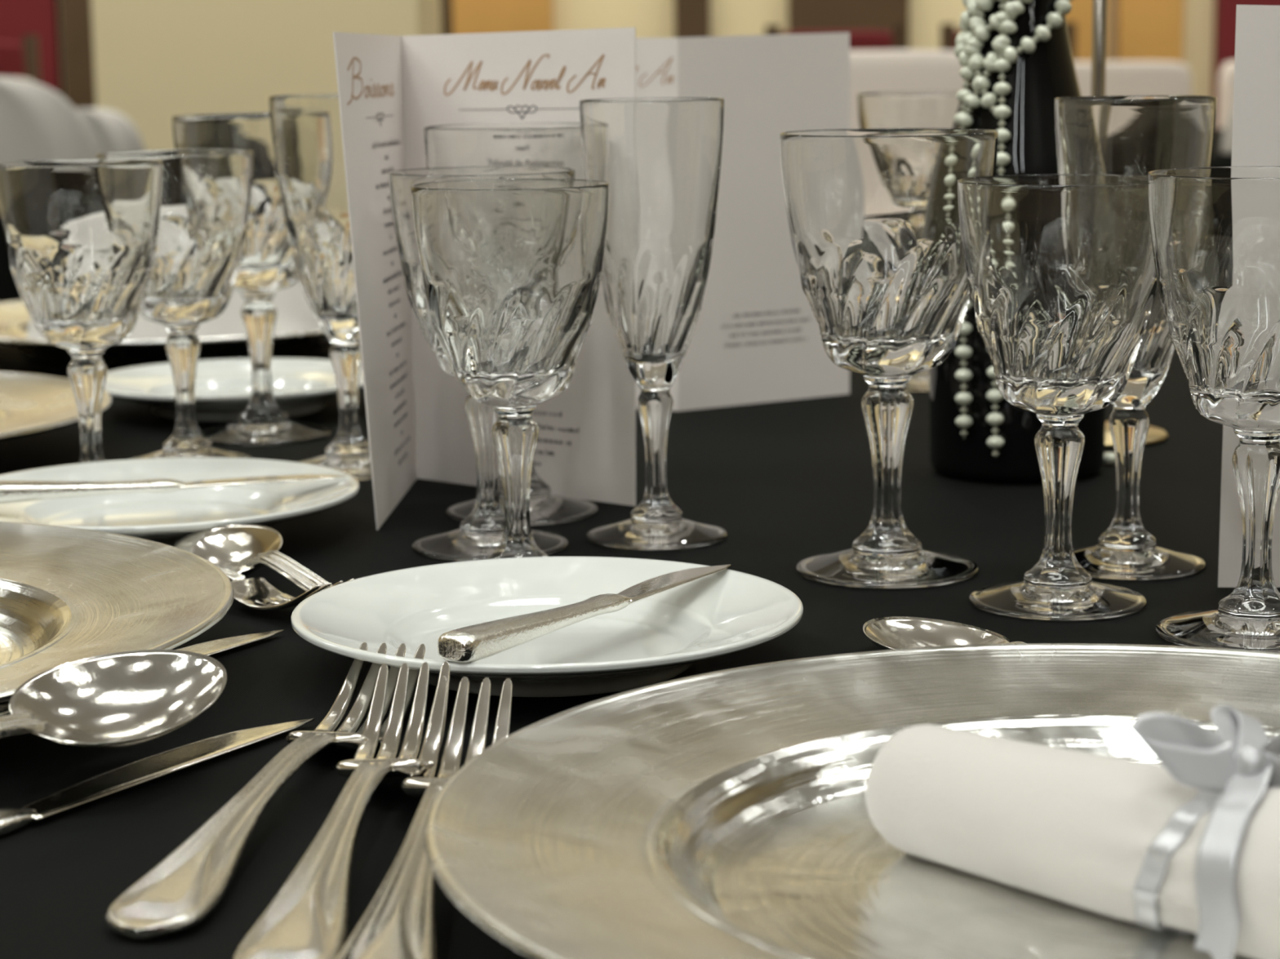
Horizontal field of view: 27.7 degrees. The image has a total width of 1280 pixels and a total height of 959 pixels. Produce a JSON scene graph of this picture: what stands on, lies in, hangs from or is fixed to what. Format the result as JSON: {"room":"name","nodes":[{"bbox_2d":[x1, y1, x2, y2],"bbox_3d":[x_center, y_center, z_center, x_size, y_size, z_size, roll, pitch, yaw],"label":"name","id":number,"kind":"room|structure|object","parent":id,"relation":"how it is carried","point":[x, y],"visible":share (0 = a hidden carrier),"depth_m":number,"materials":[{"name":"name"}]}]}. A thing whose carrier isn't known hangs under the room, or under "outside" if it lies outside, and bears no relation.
{"room":"banquet hall","nodes":[
{"label":"banquet hall","id":0,"kind":"room"},
{"bbox_2d":[91,0,441,150],"bbox_3d":[-0.853,-1.596,5.966,0.715,3.100,0.700,-1,10,0],"label":"wall pier","id":1,"kind":"object","parent":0,"point":[155,61],"depth_m":5.72,"materials":[{"name":"beige paint"}]},
{"bbox_2d":[57,0,1214,97],"bbox_3d":[-0.027,-2.104,8.925,10.000,3.100,0.100,-1,10,0],"label":"wall","id":2,"kind":"structure","parent":0,"point":[651,18],"depth_m":8.96,"materials":[{"name":"beige paint"}]},
{"bbox_2d":[0,0,62,96],"bbox_3d":[-2.161,-1.644,8.916,0.320,2.250,0.080,-1,10,0],"label":"trim","id":3,"kind":"structure","parent":2,"relation":"attached to","point":[18,18],"depth_m":8.89,"materials":[{"name":"red paint"}]},
{"bbox_2d":[59,0,96,108],"bbox_3d":[-1.811,-1.649,8.916,0.340,2.250,0.080,-1,10,0],"label":"trim","id":4,"kind":"structure","parent":2,"relation":"attached to","point":[76,17],"depth_m":8.91,"materials":[{"name":"brown wood"}]},
{"bbox_2d":[440,0,451,34],"bbox_3d":[-0.706,-1.663,8.916,0.110,2.250,0.080,-1,10,0],"label":"trim","id":5,"kind":"structure","parent":2,"relation":"attached to","point":[446,12],"depth_m":8.89,"materials":[{"name":"brown wood"}]},
{"bbox_2d":[452,0,552,33],"bbox_3d":[-0.471,-1.666,8.916,0.340,2.250,0.080,-1,10,0],"label":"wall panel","id":6,"kind":"structure","parent":2,"relation":"attached to","point":[469,16],"depth_m":8.89,"materials":[{"name":"paint"}]},
{"bbox_2d":[674,0,710,37],"bbox_3d":[0.179,-1.674,8.916,0.120,2.250,0.080,-1,10,0],"label":"trim","id":7,"kind":"structure","parent":2,"relation":"attached to","point":[692,17],"depth_m":8.89,"materials":[{"name":"brown wood"}]},
{"bbox_2d":[787,0,909,49],"bbox_3d":[0.714,-1.681,8.916,0.410,2.250,0.080,-1,10,0],"label":"trim","id":8,"kind":"structure","parent":2,"relation":"attached to","point":[802,15],"depth_m":8.89,"materials":[{"name":"brown wood"}]},
{"bbox_2d":[1065,0,1107,61],"bbox_3d":[1.429,-1.690,8.916,0.340,2.250,0.080,-1,10,0],"label":"trim","id":9,"kind":"structure","parent":2,"relation":"attached to","point":[1081,13],"depth_m":8.90,"materials":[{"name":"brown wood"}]},
{"bbox_2d":[1115,0,1184,62],"bbox_3d":[1.748,-1.694,8.916,0.220,2.250,0.080,-1,10,0],"label":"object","id":10,"kind":"structure","parent":2,"relation":"attached to","point":[1146,30],"depth_m":8.90,"materials":[{"name":"paint"}]},
{"bbox_2d":[1212,0,1279,128],"bbox_3d":[2.153,-1.700,8.916,0.350,2.250,0.080,-1,10,0],"label":"curtain","id":11,"kind":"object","parent":2,"relation":"attached to","point":[1224,21],"depth_m":8.91,"materials":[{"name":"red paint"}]},
{"bbox_3d":[0.007,0.559,2.730,10.000,0.100,13.200,-1,10,0],"label":"floor","id":12,"kind":"structure","parent":0,"visible":0},
{"bbox_2d":[0,34,39,83],"bbox_3d":[-1.991,-0.803,7.671,0.470,1.000,0.469,-2,10,-6],"label":"upholstered chair","id":13,"kind":"object","parent":12,"relation":"on","point":[17,60],"visible":0.14,"depth_m":7.78,"materials":[{"name":"red fabric"}]},
{"bbox_2d":[0,75,95,162],"bbox_3d":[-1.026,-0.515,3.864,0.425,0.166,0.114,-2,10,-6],"label":"banquet chair","id":14,"kind":"object","parent":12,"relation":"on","point":[37,122],"visible":0.8,"depth_m":3.84,"materials":[{"name":"white fabric"}]},
{"bbox_2d":[764,23,906,50],"bbox_3d":[0.609,-0.837,7.671,0.470,1.000,0.469,-2,10,-6],"label":"upholstered chair","id":15,"kind":"object","parent":12,"relation":"on","point":[895,38],"visible":0.15,"depth_m":7.77,"materials":[{"name":"brown fabric"}]},
{"bbox_2d":[849,49,964,128],"bbox_3d":[0.351,-0.201,4.039,0.491,0.917,0.518,-2,10,-6],"label":"banquet chair","id":16,"kind":"object","parent":12,"relation":"on","point":[873,71],"visible":0.04,"depth_m":4.14,"materials":[{"name":"fabric"}]},
{"bbox_2d":[940,22,1075,62],"bbox_3d":[1.169,-0.893,7.967,0.470,1.000,0.469,-2,10,-6],"label":"upholstered chair","id":17,"kind":"object","parent":12,"relation":"on","point":[948,33],"visible":0.02,"depth_m":8.04,"materials":[{"name":"red fabric"}]},
{"bbox_2d":[1074,61,1191,96],"bbox_3d":[1.154,-0.573,6.463,0.491,0.917,0.518,0,10,6],"label":"banquet chair","id":18,"kind":"object","parent":12,"relation":"on","point":[1122,77],"visible":0.12,"depth_m":6.55,"materials":[{"name":"fabric"}]},
{"bbox_2d":[1217,61,1234,128],"bbox_3d":[1.749,-0.589,6.512,0.491,0.917,0.518,-3,10,-11],"label":"banquet chair","id":19,"kind":"object","parent":12,"relation":"on","point":[1226,77],"visible":0.12,"depth_m":6.60,"materials":[{"name":"fabric"}]},
{"bbox_3d":[0.185,0.363,1.329,1.840,0.746,1.840,-1,10,0],"label":"round table","id":20,"kind":"object","parent":12,"relation":"on","visible":0,"materials":[{"name":"black fabric"}]},
{"bbox_2d":[0,342,1279,958],"bbox_3d":[0.184,0.341,1.308,2.047,0.702,2.029,-1,10,0],"label":"tablecloth","id":21,"kind":"object","parent":20,"relation":"on","point":[788,482],"visible":0.2,"depth_m":0.97,"materials":[{"name":"black fabric"}]},
{"bbox_2d":[0,371,111,441],"bbox_3d":[-0.435,-0.022,1.313,0.332,0.026,0.332,6,12,37],"label":"charger plate","id":22,"kind":"object","parent":21,"relation":"on","point":[31,404],"visible":0.73,"depth_m":1.36,"materials":[{"name":"silver metal"}]},
{"bbox_2d":[0,158,162,463],"bbox_3d":[-0.252,-0.067,1.181,0.076,0.154,0.076,-1,10,1],"label":"wine glass","id":23,"kind":"object","parent":21,"relation":"on","point":[80,236],"visible":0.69,"depth_m":1.15,"materials":[{"name":"clear glass"}]},
{"bbox_2d":[0,158,162,359],"bbox_3d":[-0.252,-0.099,1.175,0.075,0.088,0.075,-1,10,1],"label":"bowl","id":24,"kind":"object","parent":23,"relation":"on","point":[80,236],"depth_m":1.15,"materials":[{"name":"clear glass"}]},
{"bbox_2d":[0,649,226,749],"bbox_3d":[-0.186,0.077,0.683,0.045,0.029,0.198,7,12,40],"label":"spoon","id":25,"kind":"object","parent":21,"relation":"on","point":[126,699],"visible":1,"depth_m":0.74,"materials":[{"name":"silver metal"}]},
{"bbox_2d":[0,521,234,705],"bbox_3d":[-0.298,0.055,0.840,0.332,0.026,0.332,-1,10,0],"label":"charger plate","id":26,"kind":"object","parent":21,"relation":"on","point":[68,594],"visible":0.95,"depth_m":0.89,"materials":[{"name":"silver metal"}]},
{"bbox_2d":[0,629,284,715],"bbox_3d":[-0.187,0.067,0.822,0.016,0.008,0.221,5,11,30],"label":"knife","id":27,"kind":"object","parent":21,"relation":"on","point":[211,647],"visible":0.27,"depth_m":0.89,"materials":[{"name":"silver metal"}]},
{"bbox_2d":[0,718,314,835],"bbox_3d":[-0.164,0.087,0.699,0.017,0.009,0.228,5,11,31],"label":"knife","id":28,"kind":"object","parent":21,"relation":"on","point":[11,820],"visible":1,"depth_m":0.73,"materials":[{"name":"silver metal"}]},
{"bbox_2d":[0,300,326,368],"bbox_3d":[-0.316,-0.100,1.767,0.332,0.026,0.332,-5,10,-22],"label":"charger plate","id":29,"kind":"object","parent":21,"relation":"on","point":[15,318],"visible":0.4,"depth_m":1.67,"materials":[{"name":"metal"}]},
{"bbox_2d":[26,280,331,342],"bbox_3d":[-0.301,-0.129,1.756,0.228,0.071,0.086,-2,10,-6],"label":"napkin","id":30,"kind":"object","parent":29,"relation":"on","point":[295,313],"visible":0.06,"depth_m":1.73,"materials":[{"name":"white fabric"}]},
{"bbox_2d":[96,149,253,459],"bbox_3d":[-0.225,-0.083,1.277,0.075,0.154,0.075,4,11,27],"label":"wine glass","id":31,"kind":"object","parent":21,"relation":"on","point":[206,200],"visible":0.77,"depth_m":1.25,"materials":[{"name":"clear glass"}]},
{"bbox_2d":[96,149,253,334],"bbox_3d":[-0.226,-0.116,1.272,0.075,0.088,0.075,-7,11,-33],"label":"bowl","id":32,"kind":"object","parent":31,"relation":"on","point":[206,200],"depth_m":1.25,"materials":[{"name":"clear glass"}]},
{"bbox_2d":[0,457,359,546],"bbox_3d":[-0.206,0.014,1.103,0.174,0.019,0.174,0,10,7],"label":"bread plate","id":33,"kind":"object","parent":21,"relation":"on","point":[166,517],"visible":0.7,"depth_m":1.13,"materials":[{"name":"white ceramic"}]},
{"bbox_2d":[0,474,346,503],"bbox_3d":[-0.207,0.001,1.097,0.168,0.010,0.015,-4,10,-20],"label":"butter knife","id":34,"kind":"object","parent":33,"relation":"on","point":[11,491],"visible":1,"depth_m":1.09,"materials":[{"name":"silver metal"}]},
{"bbox_2d":[104,358,364,421],"bbox_3d":[-0.229,-0.049,1.480,0.169,0.019,0.169,1,10,12],"label":"bread plate","id":35,"kind":"object","parent":21,"relation":"on","point":[300,386],"visible":0.64,"depth_m":1.51,"materials":[{"name":"white ceramic"}]},
{"bbox_2d":[171,112,330,445],"bbox_3d":[-0.201,-0.106,1.367,0.084,0.169,0.084,-7,12,-34],"label":"wine glass","id":36,"kind":"object","parent":21,"relation":"on","point":[266,267],"visible":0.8,"depth_m":1.34,"materials":[{"name":"clear glass"}]},
{"bbox_2d":[171,112,298,302],"bbox_3d":[-0.201,-0.142,1.361,0.082,0.097,0.082,-7,12,-34],"label":"bowl","id":37,"kind":"object","parent":36,"relation":"on","point":[266,267],"depth_m":1.33,"materials":[{"name":"clear glass"}]},
{"bbox_2d":[172,524,332,591],"bbox_3d":[-0.132,0.035,0.958,0.038,0.018,0.162,-7,12,-34],"label":"spoon","id":38,"kind":"object","parent":21,"relation":"on","point":[243,549],"visible":0.46,"depth_m":1.01,"materials":[{"name":"silver metal"}]},
{"bbox_2d":[172,524,283,576],"bbox_3d":[-0.159,0.031,1.000,0.040,0.011,0.063,-29,23,-28],"label":"bowl","id":39,"kind":"object","parent":38,"relation":"on","point":[237,548],"depth_m":1.01,"materials":[{"name":"silver metal"}]},
{"bbox_2d":[104,642,425,938],"bbox_3d":[-0.097,0.079,0.709,0.026,0.019,0.227,1,10,10],"label":"fork","id":40,"kind":"object","parent":21,"relation":"on","point":[184,887],"visible":0.96,"depth_m":0.66,"materials":[{"name":"silver metal"}]},
{"bbox_2d":[216,565,354,610],"bbox_3d":[-0.167,0.034,0.983,0.020,0.016,0.178,-9,13,-42],"label":"fork","id":41,"kind":"object","parent":21,"relation":"on","point":[256,593],"visible":0.45,"depth_m":0.95,"materials":[{"name":"silver metal"}]},
{"bbox_2d":[268,93,372,480],"bbox_3d":[-0.142,-0.094,1.252,0.066,0.181,0.066,9,13,44],"label":"champagne flute","id":42,"kind":"object","parent":21,"relation":"on","point":[306,129],"visible":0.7,"depth_m":1.23,"materials":[{"name":"clear glass"}]},
{"bbox_2d":[268,93,359,346],"bbox_3d":[-0.143,-0.124,1.246,0.066,0.119,0.066,2,10,14],"label":"bowl","id":43,"kind":"object","parent":42,"relation":"on","point":[306,129],"depth_m":1.22,"materials":[{"name":"clear glass"}]},
{"bbox_2d":[232,662,449,958],"bbox_3d":[-0.073,0.082,0.668,0.025,0.019,0.224,0,10,3],"label":"fork","id":44,"kind":"object","parent":21,"relation":"on","point":[308,918],"visible":1,"depth_m":0.63,"materials":[{"name":"silver metal"}]},
{"bbox_2d":[336,675,512,958],"bbox_3d":[-0.052,0.086,0.649,0.026,0.019,0.229,0,10,2],"label":"fork","id":45,"kind":"object","parent":21,"relation":"on","point":[399,922],"visible":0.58,"depth_m":0.62,"materials":[{"name":"silver metal"}]},
{"bbox_2d":[388,165,575,561],"bbox_3d":[-0.062,-0.048,1.056,0.076,0.154,0.076,7,12,38],"label":"wine glass","id":46,"kind":"object","parent":21,"relation":"on","point":[478,535],"visible":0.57,"depth_m":1.05,"materials":[{"name":"clear glass"}]},
{"bbox_2d":[388,165,575,376],"bbox_3d":[-0.063,-0.080,1.050,0.075,0.088,0.075,7,12,38],"label":"bowl","id":47,"kind":"object","parent":46,"relation":"on","point":[400,181],"depth_m":1.03,"materials":[{"name":"clear glass"}]},
{"bbox_2d":[333,26,635,530],"bbox_3d":[-0.063,-0.094,1.157,0.125,0.210,0.134,-1,10,0],"label":"menu card","id":48,"kind":"object","parent":21,"relation":"on","point":[391,87],"visible":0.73,"depth_m":1.17,"materials":[{"name":"white paper"}]},
{"bbox_2d":[372,139,409,466],"bbox_3d":[-0.111,-0.081,1.180,0.005,0.146,0.062,0,10,6],"label":"print","id":49,"kind":"object","parent":48,"relation":"attached to","point":[388,155],"depth_m":1.17},
{"bbox_2d":[533,410,578,466],"bbox_3d":[-0.051,-0.081,1.180,0.057,0.151,0.001,7,12,38],"label":"print","id":50,"kind":"object","parent":48,"relation":"attached to","point":[557,442],"depth_m":1.18},
{"bbox_2d":[410,178,609,559],"bbox_3d":[-0.048,-0.035,0.982,0.074,0.152,0.074,4,11,25],"label":"wine glass","id":51,"kind":"object","parent":21,"relation":"on","point":[511,269],"visible":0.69,"depth_m":0.95,"materials":[{"name":"clear glass"}]},
{"bbox_2d":[410,178,609,418],"bbox_3d":[-0.048,-0.067,0.977,0.074,0.087,0.074,-2,10,-6],"label":"bowl","id":52,"kind":"object","parent":51,"relation":"on","point":[511,269],"depth_m":0.95,"materials":[{"name":"clear glass"}]},
{"bbox_2d":[423,122,598,525],"bbox_3d":[-0.053,-0.069,1.131,0.078,0.169,0.078,-8,12,-36],"label":"wine glass","id":53,"kind":"object","parent":21,"relation":"on","point":[557,144],"visible":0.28,"depth_m":1.09,"materials":[{"name":"clear glass"}]},
{"bbox_2d":[423,122,585,179],"bbox_3d":[-0.053,-0.104,1.125,0.078,0.097,0.078,-2,10,-7],"label":"bowl","id":54,"kind":"object","parent":53,"relation":"on","point":[557,144],"depth_m":1.08,"materials":[{"name":"clear glass"}]},
{"bbox_2d":[290,556,803,697],"bbox_3d":[-0.030,0.051,0.865,0.169,0.019,0.169,-3,10,-12],"label":"bread plate","id":55,"kind":"object","parent":21,"relation":"on","point":[655,639],"visible":0.88,"depth_m":0.88,"materials":[{"name":"white ceramic"}]},
{"bbox_2d":[437,564,731,663],"bbox_3d":[-0.015,0.039,0.853,0.014,0.010,0.165,5,11,31],"label":"butter knife","id":56,"kind":"object","parent":55,"relation":"on","point":[473,643],"visible":1,"depth_m":0.81,"materials":[{"name":"silver metal"}]},
{"bbox_2d":[579,97,727,550],"bbox_3d":[0.006,-0.065,1.070,0.059,0.181,0.059,2,10,14],"label":"champagne flute","id":57,"kind":"object","parent":21,"relation":"on","point":[660,158],"visible":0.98,"depth_m":1.05,"materials":[{"name":"clear glass"}]},
{"bbox_2d":[579,97,724,392],"bbox_3d":[0.005,-0.095,1.065,0.059,0.119,0.059,-4,10,-17],"label":"bowl","id":58,"kind":"object","parent":57,"relation":"on","point":[660,158],"depth_m":1.04,"materials":[{"name":"clear glass"}]},
{"bbox_2d":[635,31,849,411],"bbox_3d":[0.010,-0.146,1.468,0.223,0.208,0.064,-1,10,0],"label":"menu card","id":59,"kind":"object","parent":21,"relation":"on","point":[756,338],"visible":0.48,"depth_m":1.46,"materials":[{"name":"white paper"}]},
{"bbox_2d":[723,308,809,347],"bbox_3d":[0.071,-0.087,1.478,0.061,0.019,0.001,-7,11,-32],"label":"print","id":60,"kind":"object","parent":59,"relation":"attached to","point":[742,327],"depth_m":1.48},
{"bbox_2d":[425,643,1279,958],"bbox_3d":[0.116,0.089,0.609,0.332,0.026,0.332,-5,11,-25],"label":"charger plate","id":61,"kind":"object","parent":21,"relation":"on","point":[723,814],"visible":0.64,"depth_m":0.65,"materials":[{"name":"silver metal"}]},
{"bbox_2d":[865,705,1279,958],"bbox_3d":[0.134,0.077,0.559,0.046,0.052,0.217,-10,13,-43],"label":"napkin","id":62,"kind":"object","parent":61,"relation":"on","point":[1190,841],"visible":1,"depth_m":0.57,"materials":[{"name":"white fabric"}]},
{"bbox_2d":[779,128,998,588],"bbox_3d":[0.095,-0.048,0.996,0.082,0.169,0.082,3,10,19],"label":"wine glass","id":63,"kind":"object","parent":21,"relation":"on","point":[873,217],"visible":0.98,"depth_m":0.97,"materials":[{"name":"clear glass"}]},
{"bbox_2d":[779,128,998,389],"bbox_3d":[0.094,-0.084,0.990,0.082,0.097,0.082,-9,13,-41],"label":"bowl","id":64,"kind":"object","parent":63,"relation":"on","point":[873,217],"depth_m":0.96,"materials":[{"name":"clear glass"}]},
{"bbox_2d":[857,91,959,391],"bbox_3d":[0.170,-0.142,1.543,0.082,0.172,0.082,-8,12,-37],"label":"wine glass","id":65,"kind":"object","parent":21,"relation":"on","point":[912,109],"visible":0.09,"depth_m":1.50,"materials":[{"name":"clear glass"}]},
{"bbox_2d":[857,91,959,128],"bbox_3d":[0.170,-0.178,1.537,0.082,0.099,0.082,3,10,21],"label":"bowl","id":66,"kind":"object","parent":65,"relation":"on","point":[912,109],"depth_m":1.49,"materials":[{"name":"clear glass"}]},
{"bbox_2d":[862,616,1026,650],"bbox_3d":[0.120,0.061,0.814,0.042,0.018,0.166,-6,11,-26],"label":"spoon","id":67,"kind":"object","parent":21,"relation":"on","point":[893,633],"visible":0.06,"depth_m":0.88,"materials":[{"name":"silver metal"}]},
{"bbox_2d":[929,0,1106,484],"bbox_3d":[0.177,-0.160,1.214,0.083,0.316,0.083,-1,10,0],"label":"vase","id":68,"kind":"object","parent":21,"relation":"on","point":[1036,78],"visible":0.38,"depth_m":1.20,"materials":[{"name":"black glass"}]},
{"bbox_2d":[954,0,1071,457],"bbox_3d":[0.173,-0.142,1.206,0.057,0.256,0.076,1,10,12],"label":"bead garland","id":69,"kind":"object","parent":68,"relation":"hanging from","point":[974,28],"visible":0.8,"depth_m":1.19},
{"bbox_2d":[957,173,1157,621],"bbox_3d":[0.151,-0.031,0.937,0.075,0.154,0.075,5,11,33],"label":"wine glass","id":70,"kind":"object","parent":21,"relation":"on","point":[1060,273],"visible":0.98,"depth_m":0.91,"materials":[{"name":"clear glass"}]},
{"bbox_2d":[957,173,1157,427],"bbox_3d":[0.151,-0.063,0.931,0.075,0.088,0.075,0,10,2],"label":"bowl","id":71,"kind":"object","parent":70,"relation":"on","point":[1060,273],"depth_m":0.90,"materials":[{"name":"clear glass"}]},
{"bbox_2d":[1103,452,1115,464],"bbox_3d":[0.226,-0.010,1.252,0.008,0.006,0.008,-1,10,0],"label":"bead","id":72,"kind":"object","parent":21,"relation":"on","point":[1109,458],"visible":0.66,"depth_m":1.25},
{"bbox_2d":[1090,0,1167,448],"bbox_3d":[0.231,-0.199,1.311,0.076,0.360,0.076,-1,10,0],"label":"stand","id":73,"kind":"object","parent":21,"relation":"on","point":[1155,435],"visible":0.16,"depth_m":1.31,"materials":[{"name":"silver metal"}]},
{"bbox_2d":[1053,95,1217,580],"bbox_3d":[0.189,-0.056,1.000,0.061,0.181,0.061,1,10,12],"label":"glass","id":74,"kind":"object","parent":21,"relation":"on","point":[1111,135],"visible":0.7,"depth_m":0.98,"materials":[{"name":"clear glass"}]},
{"bbox_2d":[1053,95,1217,411],"bbox_3d":[0.188,-0.086,0.995,0.061,0.119,0.061,-4,10,-19],"label":"bowl","id":75,"kind":"object","parent":74,"relation":"on","point":[1111,135],"depth_m":0.97,"materials":[{"name":"clear glass"}]},
{"bbox_2d":[1147,166,1279,653],"bbox_3d":[0.210,-0.025,0.881,0.079,0.158,0.078,1,10,12],"label":"wine glass","id":76,"kind":"object","parent":21,"relation":"on","point":[1215,231],"visible":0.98,"depth_m":0.86,"materials":[{"name":"clear glass"}]},
{"bbox_2d":[1147,166,1279,444],"bbox_3d":[0.210,-0.058,0.876,0.078,0.091,0.079,7,13,40],"label":"bowl","id":77,"kind":"object","parent":76,"relation":"on","point":[1215,231],"depth_m":0.85,"materials":[{"name":"clear glass"}]},
{"bbox_2d":[1217,4,1279,587],"bbox_3d":[0.310,-0.070,0.975,0.182,0.214,0.072,-7,11,-33],"label":"menu card","id":78,"kind":"object","parent":21,"relation":"on","point":[1255,137],"visible":0.41,"depth_m":0.94,"materials":[{"name":"white paper"}]},
{"bbox_3d":[1.746,-0.286,5.076,1.780,0.746,1.780,-1,10,0],"label":"round table","id":79,"kind":"object","parent":12,"relation":"on","visible":0},
{"bbox_2d":[1211,128,1231,166],"bbox_3d":[1.746,-0.309,5.055,1.987,0.702,1.969,-1,10,0],"label":"tablecloth","id":80,"kind":"object","parent":79,"relation":"on","point":[1219,159],"visible":0.02,"depth_m":4.52,"materials":[{"name":"fabric"}]},
{"bbox_2d":[1221,108,1233,153],"bbox_3d":[1.113,-0.619,4.510,0.202,0.101,0.114,-3,10,-11],"label":"napkin","id":81,"kind":"object","parent":80,"relation":"on","point":[1228,133],"visible":0.12,"depth_m":4.50,"materials":[{"name":"white fabric"}]},
{"bbox_3d":[-1.552,-0.145,4.485,1.780,0.746,1.780,-1,10,0],"label":"round table","id":82,"kind":"object","parent":12,"relation":"on","visible":0},
{"bbox_2d":[0,225,22,302],"bbox_3d":[-1.553,-0.168,4.463,1.987,0.702,1.969,-1,10,0],"label":"tablecloth","id":83,"kind":"object","parent":82,"relation":"on","point":[9,291],"visible":0.02,"depth_m":3.78,"materials":[{"name":"fabric"}]},
{"bbox_2d":[75,107,145,158],"bbox_3d":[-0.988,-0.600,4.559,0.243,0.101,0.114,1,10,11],"label":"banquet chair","id":84,"kind":"object","parent":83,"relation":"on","point":[109,130],"visible":0.29,"depth_m":4.52,"materials":[{"name":"white fabric"}]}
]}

